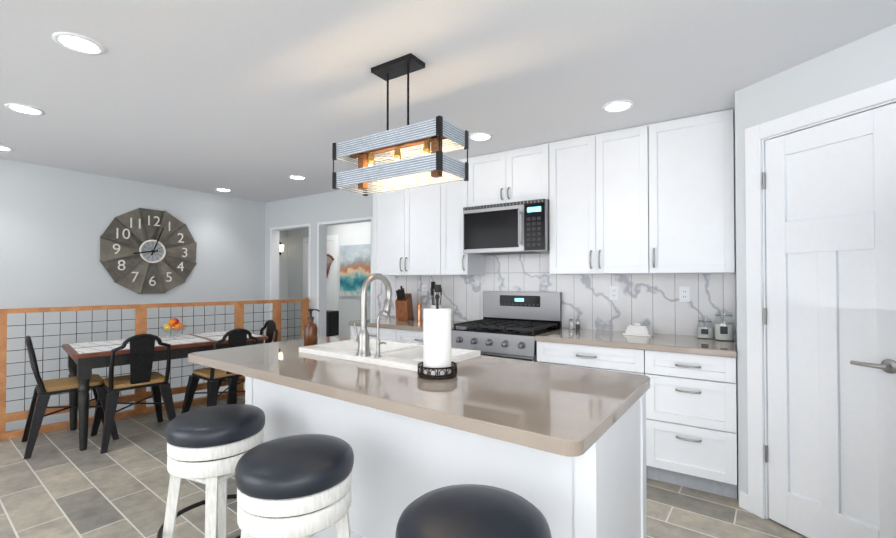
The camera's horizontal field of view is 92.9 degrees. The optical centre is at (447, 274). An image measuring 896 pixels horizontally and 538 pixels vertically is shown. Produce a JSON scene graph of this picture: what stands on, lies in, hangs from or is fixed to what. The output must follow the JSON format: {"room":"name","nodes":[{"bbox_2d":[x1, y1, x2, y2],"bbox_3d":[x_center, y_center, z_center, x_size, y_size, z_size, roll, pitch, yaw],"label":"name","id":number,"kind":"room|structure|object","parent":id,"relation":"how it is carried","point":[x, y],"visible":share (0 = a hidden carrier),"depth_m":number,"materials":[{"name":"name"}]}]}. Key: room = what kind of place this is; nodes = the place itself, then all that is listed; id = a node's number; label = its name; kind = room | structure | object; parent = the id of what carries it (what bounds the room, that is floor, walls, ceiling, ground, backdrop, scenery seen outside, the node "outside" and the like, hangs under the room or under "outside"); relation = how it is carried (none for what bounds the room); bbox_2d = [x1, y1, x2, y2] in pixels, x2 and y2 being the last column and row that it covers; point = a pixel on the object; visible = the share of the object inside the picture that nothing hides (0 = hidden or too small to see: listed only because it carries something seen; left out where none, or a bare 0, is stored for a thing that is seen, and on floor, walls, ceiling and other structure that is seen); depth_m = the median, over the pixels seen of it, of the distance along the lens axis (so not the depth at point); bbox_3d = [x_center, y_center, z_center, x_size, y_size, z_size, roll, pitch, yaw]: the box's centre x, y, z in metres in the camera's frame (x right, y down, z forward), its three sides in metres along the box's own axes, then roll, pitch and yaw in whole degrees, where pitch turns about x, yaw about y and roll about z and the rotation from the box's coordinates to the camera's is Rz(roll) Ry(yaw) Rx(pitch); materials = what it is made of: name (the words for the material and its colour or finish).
{"room":"dining room and kitchen","nodes":[
{"label":"dining room and kitchen","id":0,"kind":"room"},
{"bbox_2d":[0,159,264,430],"bbox_3d":[-4.560,1.548,3.413,0.120,5.260,6.690,-1,-1,34],"label":"wall","id":1,"kind":"structure","parent":0,"point":[55,223],"depth_m":4.51,"materials":[{"name":"paint"}]},
{"bbox_2d":[99,208,196,293],"bbox_3d":[-3.438,-0.266,4.955,0.047,0.990,0.990,-1,-1,34],"label":"wall clock","id":2,"kind":"object","parent":1,"relation":"attached to","point":[124,239],"visible":1,"depth_m":4.91,"materials":[{"name":"metal"}]},
{"bbox_2d":[279,230,287,340],"bbox_3d":[-3.554,0.207,7.755,0.120,2.460,1.390,-1,-1,34],"label":"wall","id":3,"kind":"structure","parent":0,"point":[283,269],"depth_m":8.21,"materials":[{"name":"paint"}]},
{"bbox_2d":[279,242,283,254],"bbox_3d":[-3.182,-0.489,8.088,0.140,0.240,0.100,-1,-1,34],"label":"sconce","id":4,"kind":"object","parent":3,"relation":"attached to","point":[281,247],"visible":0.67,"depth_m":8.05,"materials":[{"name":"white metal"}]},
{"bbox_2d":[288,221,370,339],"bbox_3d":[-1.211,0.198,7.108,4.740,2.460,0.120,-1,-1,34],"label":"wall","id":5,"kind":"structure","parent":0,"point":[353,234],"depth_m":7.59,"materials":[{"name":"paint"}]},
{"bbox_2d":[303,235,338,337],"bbox_3d":[-2.346,0.369,7.729,0.940,2.126,0.088,-1,-1,34],"label":"hall door","id":6,"kind":"structure","parent":5,"relation":"in","point":[332,287],"depth_m":7.59,"materials":[{"name":"white wood"}]},
{"bbox_2d":[340,244,370,295],"bbox_3d":[-1.505,-0.066,7.211,0.900,0.870,0.035,-1,-1,34],"label":"picture","id":7,"kind":"object","parent":5,"relation":"attached to","point":[355,266],"visible":0.64,"depth_m":7.25,"materials":[{"name":"fabric"}]},
{"bbox_2d":[0,395,807,537],"bbox_3d":[-1.087,1.391,2.138,10.420,0.060,8.400,-1,-1,34],"label":"floor","id":8,"kind":"structure","parent":0,"point":[58,484],"depth_m":2.61,"materials":[{"name":"tile"}]},
{"bbox_2d":[21,336,118,458],"bbox_3d":[-3.139,0.933,3.546,0.523,0.893,0.566,-1,-1,44],"label":"dining chair","id":9,"kind":"object","parent":8,"relation":"on","point":[44,390],"visible":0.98,"depth_m":3.39,"materials":[{"name":"black metal"},{"name":"wood"}]},
{"bbox_2d":[90,334,175,453],"bbox_3d":[-2.682,0.934,3.650,0.566,0.893,0.523,-1,-1,44],"label":"dining chair","id":10,"kind":"object","parent":8,"relation":"on","point":[142,374],"visible":1,"depth_m":3.51,"materials":[{"name":"black metal"},{"name":"wood"}]},
{"bbox_2d":[0,299,309,440],"bbox_3d":[-2.799,0.848,4.522,0.070,1.089,2.827,-1,-1,44],"label":"railing","id":11,"kind":"object","parent":8,"relation":"on","point":[140,328],"visible":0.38,"depth_m":4.20,"materials":[{"name":"brown wood"}]},
{"bbox_2d":[6,303,301,410],"bbox_3d":[-2.798,0.766,4.526,0.008,0.843,2.632,-1,-1,44],"label":"railing panel","id":12,"kind":"object","parent":11,"relation":"attached to","point":[158,369],"visible":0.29,"depth_m":4.06,"materials":[{"name":"metal"}]},
{"bbox_2d":[62,331,267,450],"bbox_3d":[-2.629,1.007,4.053,0.800,0.759,1.500,-1,-1,44],"label":"dining table","id":13,"kind":"object","parent":8,"relation":"on","point":[81,366],"visible":0.42,"depth_m":3.50,"materials":[{"name":"brown wood"}]},
{"bbox_2d":[69,339,129,353],"bbox_3d":[-2.971,0.620,3.682,0.741,0.005,0.406,-1,-1,44],"label":"placemats","id":14,"kind":"object","parent":13,"relation":"on","point":[90,348],"depth_m":3.64,"materials":[{"name":"fabric"}]},
{"bbox_2d":[155,331,227,346],"bbox_3d":[-2.489,0.626,4.188,0.742,0.005,0.814,-1,-1,44],"label":"placemats","id":15,"kind":"object","parent":13,"relation":"on","point":[215,335],"depth_m":4.14,"materials":[{"name":"fabric"}]},
{"bbox_2d":[160,318,186,337],"bbox_3d":[-2.732,0.530,4.241,0.229,0.189,0.229,-1,-1,34],"label":"fruit bowl","id":16,"kind":"object","parent":15,"relation":"on","point":[173,324],"visible":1,"depth_m":4.19,"materials":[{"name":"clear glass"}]},
{"bbox_2d":[157,404,264,537],"bbox_3d":[-1.077,1.001,1.987,0.465,0.714,0.465,-1,-1,34],"label":"bar stool","id":17,"kind":"object","parent":8,"relation":"on","point":[209,447],"visible":0.98,"depth_m":1.85,"materials":[{"name":"white wood"}]},
{"bbox_2d":[181,328,257,413],"bbox_3d":[-2.119,0.939,4.010,0.584,0.893,0.542,-1,-1,34],"label":"dining chair","id":18,"kind":"object","parent":8,"relation":"on","point":[237,337],"visible":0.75,"depth_m":3.87,"materials":[{"name":"black metal"},{"name":"wood"}]},
{"bbox_2d":[218,320,277,403],"bbox_3d":[-2.138,0.946,4.512,0.523,0.893,0.566,-1,-1,44],"label":"dining chair","id":19,"kind":"object","parent":8,"relation":"on","point":[270,325],"visible":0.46,"depth_m":4.54,"materials":[{"name":"black metal"}]},
{"bbox_2d":[235,434,353,537],"bbox_3d":[-0.556,0.995,1.563,0.463,0.714,0.463,-1,-1,34],"label":"bar stool","id":20,"kind":"object","parent":8,"relation":"on","point":[296,486],"visible":1,"depth_m":1.42,"materials":[{"name":"black leather"}]},
{"bbox_2d":[326,310,338,336],"bbox_3d":[-1.669,0.961,5.910,0.385,0.898,0.378,-1,-1,34],"label":"speaker stand","id":21,"kind":"object","parent":8,"relation":"on","point":[332,322],"visible":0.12,"depth_m":5.87,"materials":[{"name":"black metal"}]},
{"bbox_2d":[348,317,465,343],"bbox_3d":[-0.328,0.931,4.220,1.213,0.914,0.658,-1,-1,34],"label":"base cabinet","id":22,"kind":"object","parent":8,"relation":"on","point":[408,331],"visible":0.23,"depth_m":4.04,"materials":[{"name":"white wood"}]},
{"bbox_2d":[395,286,413,319],"bbox_3d":[-0.460,0.298,4.449,0.125,0.356,0.284,0,-1,14],"label":"knife block","id":23,"kind":"object","parent":22,"relation":"on","point":[404,306],"visible":1,"depth_m":4.38,"materials":[{"name":"brown wood"}]},
{"bbox_2d":[417,301,421,320],"bbox_3d":[-0.292,0.375,4.348,0.054,0.200,0.054,-1,-1,34],"label":"pepper mill","id":24,"kind":"object","parent":22,"relation":"on","point":[419,311],"visible":1,"depth_m":4.33,"materials":[{"name":"orange metal"}]},
{"bbox_2d":[430,282,441,307],"bbox_3d":[-0.117,0.274,4.269,0.124,0.400,0.124,-1,-1,34],"label":"utensil crock","id":25,"kind":"object","parent":22,"relation":"on","point":[435,288],"visible":0.35,"depth_m":4.25,"materials":[{"name":"white ceramic"}]},
{"bbox_2d":[245,384,648,537],"bbox_3d":[-0.152,0.924,2.150,2.033,0.874,0.805,-1,-1,34],"label":"kitchen island","id":26,"kind":"object","parent":8,"relation":"on","point":[397,462],"depth_m":1.68,"materials":[{"name":"wood"}]},
{"bbox_2d":[188,336,649,463],"bbox_3d":[-0.301,0.455,2.138,2.296,0.066,1.044,-1,-1,34],"label":"island countertop","id":27,"kind":"structure","parent":26,"relation":"on","point":[570,412],"depth_m":1.67,"materials":[{"name":"beige stone"}]},
{"bbox_2d":[303,309,319,345],"bbox_3d":[-0.852,0.333,2.646,0.092,0.238,0.083,-1,-1,34],"label":"soap bottle","id":28,"kind":"object","parent":27,"relation":"on","point":[310,333],"visible":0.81,"depth_m":2.62,"materials":[{"name":"orange glass"}]},
{"bbox_2d":[354,273,391,357],"bbox_3d":[-0.352,0.206,2.260,0.226,0.426,0.244,-1,-1,34],"label":"faucet","id":29,"kind":"object","parent":27,"relation":"on","point":[362,338],"visible":1,"depth_m":2.20,"materials":[{"name":"silver metal"}]},
{"bbox_2d":[417,294,456,379],"bbox_3d":[-0.046,0.265,1.862,0.176,0.354,0.176,-1,-1,34],"label":"paper towel holder","id":30,"kind":"object","parent":27,"relation":"on","point":[437,362],"visible":1,"depth_m":1.81,"materials":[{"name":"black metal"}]},
{"bbox_2d":[395,484,551,537],"bbox_3d":[0.066,0.990,1.133,0.465,0.714,0.465,-1,-1,34],"label":"bar stool","id":31,"kind":"object","parent":8,"relation":"on","point":[468,511],"visible":1,"depth_m":1.12,"materials":[{"name":"black leather"}]},
{"bbox_2d":[451,291,561,361],"bbox_3d":[0.488,0.769,3.650,0.762,1.224,0.701,-1,-1,34],"label":"range","id":32,"kind":"object","parent":8,"relation":"on","point":[511,324],"visible":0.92,"depth_m":3.66,"materials":[{"name":"metal"}]},
{"bbox_2d":[535,340,646,477],"bbox_3d":[1.151,0.938,3.261,0.749,0.874,0.620,-1,-1,34],"label":"base cabinet","id":33,"kind":"object","parent":8,"relation":"on","point":[627,360],"depth_m":2.97,"materials":[{"name":"white wood"}]},
{"bbox_2d":[647,340,736,498],"bbox_3d":[1.648,0.934,2.931,0.559,0.874,0.620,-1,-1,34],"label":"base cabinet","id":34,"kind":"object","parent":8,"relation":"on","point":[691,416],"depth_m":2.65,"materials":[{"name":"white wood"}]},
{"bbox_2d":[535,328,736,359],"bbox_3d":[1.354,0.481,3.119,1.252,0.037,0.645,-1,-1,34],"label":"countertop","id":35,"kind":"structure","parent":34,"relation":"on","point":[689,345],"depth_m":2.94,"materials":[{"name":"beige stone"}]},
{"bbox_2d":[569,319,579,328],"bbox_3d":[1.068,0.421,3.593,0.091,0.088,0.039,0,-1,17],"label":"shakers","id":36,"kind":"object","parent":35,"relation":"on","point":[572,327],"visible":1,"depth_m":3.58,"materials":[{"name":"clear glass"}]},
{"bbox_2d":[623,323,652,336],"bbox_3d":[1.437,0.416,3.226,0.200,0.088,0.110,-1,-1,34],"label":"butter dish","id":37,"kind":"object","parent":35,"relation":"on","point":[637,329],"visible":1,"depth_m":3.19,"materials":[{"name":"white ceramic"}]},
{"bbox_2d":[697,316,712,338],"bbox_3d":[1.843,0.377,3.051,0.100,0.162,0.102,-1,-1,34],"label":"canister","id":38,"kind":"object","parent":35,"relation":"on","point":[704,332],"visible":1,"depth_m":3.02,"materials":[{"name":"clear glass"}]},
{"bbox_2d":[714,309,733,340],"bbox_3d":[1.916,0.350,2.955,0.116,0.212,0.118,-1,-1,34],"label":"canister","id":39,"kind":"object","parent":35,"relation":"on","point":[723,332],"visible":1,"depth_m":2.92,"materials":[{"name":"clear glass"}]},
{"bbox_2d":[0,0,895,202],"bbox_3d":[-1.087,-1.138,2.172,10.420,0.080,8.400,-1,-1,34],"label":"ceiling","id":40,"kind":"structure","parent":0,"point":[259,100],"depth_m":2.31,"materials":[{"name":"paint"}]},
{"bbox_2d":[0,145,12,150],"bbox_3d":[-3.826,-1.074,3.615,0.190,0.008,0.190,-1,-1,34],"label":"recessed light","id":41,"kind":"object","parent":40,"relation":"in","point":[3,148],"visible":1,"depth_m":3.64,"materials":[{"name":"white"}]},
{"bbox_2d":[4,103,44,115],"bbox_3d":[-2.789,-1.085,2.808,0.190,0.008,0.190,-1,-1,34],"label":"recessed light","id":42,"kind":"object","parent":40,"relation":"in","point":[24,109],"visible":0.98,"depth_m":2.80,"materials":[{"name":"white"}]},
{"bbox_2d":[52,32,104,54],"bbox_3d":[-1.758,-1.095,2.028,0.190,0.008,0.190,-1,-1,34],"label":"recessed light","id":43,"kind":"object","parent":40,"relation":"in","point":[77,43],"visible":1,"depth_m":2.02,"materials":[{"name":"white"}]},
{"bbox_2d":[215,188,231,191],"bbox_3d":[-2.807,-1.051,5.314,0.190,0.008,0.190,-1,-1,34],"label":"recessed light","id":44,"kind":"object","parent":40,"relation":"in","point":[223,189],"visible":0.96,"depth_m":5.29,"materials":[{"name":"white"}]},
{"bbox_2d":[288,175,306,179],"bbox_3d":[-1.651,-1.060,4.669,0.190,0.008,0.190,-1,-1,34],"label":"recessed light","id":45,"kind":"object","parent":40,"relation":"in","point":[297,177],"visible":0.98,"depth_m":4.67,"materials":[{"name":"white"}]},
{"bbox_2d":[332,53,468,195],"bbox_3d":[-0.264,-0.782,2.233,0.713,0.629,0.253,-1,-1,34],"label":"pendant light","id":46,"kind":"object","parent":40,"relation":"hanging from","point":[411,145],"visible":1,"depth_m":2.19,"materials":[{"name":"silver metal"}]},
{"bbox_2d":[469,132,492,140],"bbox_3d":[0.255,-1.078,3.345,0.190,0.008,0.190,-1,-1,34],"label":"recessed light","id":47,"kind":"object","parent":40,"relation":"in","point":[481,136],"visible":0.98,"depth_m":3.33,"materials":[{"name":"white"}]},
{"bbox_2d":[602,100,633,112],"bbox_3d":[1.102,-1.086,2.760,0.190,0.008,0.190,-1,-1,34],"label":"recessed light","id":48,"kind":"object","parent":40,"relation":"in","point":[617,106],"visible":1,"depth_m":2.76,"materials":[{"name":"white"}]},
{"bbox_2d":[265,166,736,390],"bbox_3d":[0.381,0.159,4.234,7.470,2.460,0.130,-1,-1,34],"label":"wall","id":49,"kind":"structure","parent":0,"point":[652,303],"depth_m":3.83,"materials":[{"name":"tile"}]},
{"bbox_2d":[270,217,372,335],"bbox_3d":[-1.687,0.367,5.609,2.004,2.082,0.128,-1,-1,34],"label":"door frame","id":50,"kind":"structure","parent":49,"relation":"attached to","point":[321,265],"depth_m":5.61,"materials":[{"name":"white wood"}]},
{"bbox_2d":[373,183,444,275],"bbox_3d":[-0.325,-0.527,4.434,0.943,1.079,0.330,-1,-1,34],"label":"upper cabinet","id":51,"kind":"object","parent":49,"relation":"attached to","point":[409,224],"depth_m":4.28,"materials":[{"name":"white wood"}]},
{"bbox_2d":[422,285,426,294],"bbox_3d":[-0.253,0.169,4.571,0.070,0.114,0.008,-1,-1,34],"label":"electrical outlet","id":52,"kind":"object","parent":49,"relation":"attached to","point":[424,289],"visible":1,"depth_m":4.57,"materials":[{"name":"white plastic"}]},
{"bbox_2d":[445,158,484,275],"bbox_3d":[0.121,-0.531,4.138,0.359,1.079,0.330,-1,-1,34],"label":"upper cabinet","id":53,"kind":"object","parent":49,"relation":"attached to","point":[457,262],"depth_m":3.99,"materials":[{"name":"white wood"}]},
{"bbox_2d":[469,143,548,206],"bbox_3d":[0.594,-0.840,3.829,0.771,0.469,0.330,-1,-1,34],"label":"upper cabinet","id":54,"kind":"object","parent":49,"relation":"attached to","point":[520,174],"depth_m":3.67,"materials":[{"name":"white wood"}]},
{"bbox_2d":[463,199,548,255],"bbox_3d":[0.556,-0.393,3.766,0.766,0.418,0.462,-1,-1,34],"label":"microwave","id":55,"kind":"object","parent":54,"relation":"attached to","point":[516,228],"visible":1,"depth_m":3.59,"materials":[{"name":"silver metal"}]},
{"bbox_2d":[549,123,660,274],"bbox_3d":[1.249,-0.541,3.391,0.801,1.079,0.330,-1,-1,34],"label":"upper cabinet","id":56,"kind":"object","parent":49,"relation":"attached to","point":[656,198],"depth_m":3.23,"materials":[{"name":"white wood"}]},
{"bbox_2d":[609,286,617,299],"bbox_3d":[1.364,0.155,3.500,0.070,0.114,0.008,-1,-1,34],"label":"electrical outlet","id":57,"kind":"object","parent":49,"relation":"attached to","point":[613,292],"visible":1,"depth_m":3.50,"materials":[{"name":"white plastic"}]},
{"bbox_2d":[679,287,689,301],"bbox_3d":[1.789,0.151,3.218,0.070,0.114,0.008,-1,-1,34],"label":"electrical outlet","id":58,"kind":"object","parent":49,"relation":"attached to","point":[684,294],"visible":1,"depth_m":3.22,"materials":[{"name":"white plastic"}]},
{"bbox_2d":[657,109,734,273],"bbox_3d":[1.724,-0.545,3.076,0.572,1.079,0.330,-1,-1,34],"label":"upper cabinet","id":59,"kind":"object","parent":49,"relation":"attached to","point":[698,203],"depth_m":2.90,"materials":[{"name":"white wood"}]},
{"bbox_2d":[734,109,738,499],"bbox_3d":[1.934,0.140,2.767,0.100,2.460,0.620,-1,-1,34],"label":"wall","id":60,"kind":"structure","parent":0,"point":[736,296],"depth_m":2.78,"materials":[{"name":"paint"}]},
{"bbox_2d":[735,24,895,518],"bbox_3d":[2.144,0.123,1.520,0.100,2.460,2.200,0,-1,-20],"label":"wall","id":61,"kind":"structure","parent":0,"point":[868,61],"depth_m":2.30,"materials":[{"name":"paint"}]},
{"bbox_2d":[739,490,747,510],"bbox_3d":[-0.327,1.344,4.364,8.988,0.095,3.449,-1,-1,34],"label":"baseboard","id":62,"kind":"structure","parent":61,"relation":"attached to","point":[743,499],"depth_m":2.48,"materials":[{"name":"white wood"}]},
{"bbox_2d":[745,79,895,518],"bbox_3d":[1.914,0.255,2.124,0.118,2.212,0.769,0,-1,-20],"label":"door frame","id":63,"kind":"structure","parent":61,"relation":"attached to","point":[879,94],"depth_m":2.40,"materials":[{"name":"white wood"}]},
{"bbox_2d":[763,103,895,537],"bbox_3d":[1.887,0.299,2.114,0.494,2.107,0.385,-1,-1,34],"label":"pantry door","id":64,"kind":"structure","parent":61,"relation":"in","point":[830,322],"depth_m":2.09,"materials":[{"name":"white wood"}]}
]}

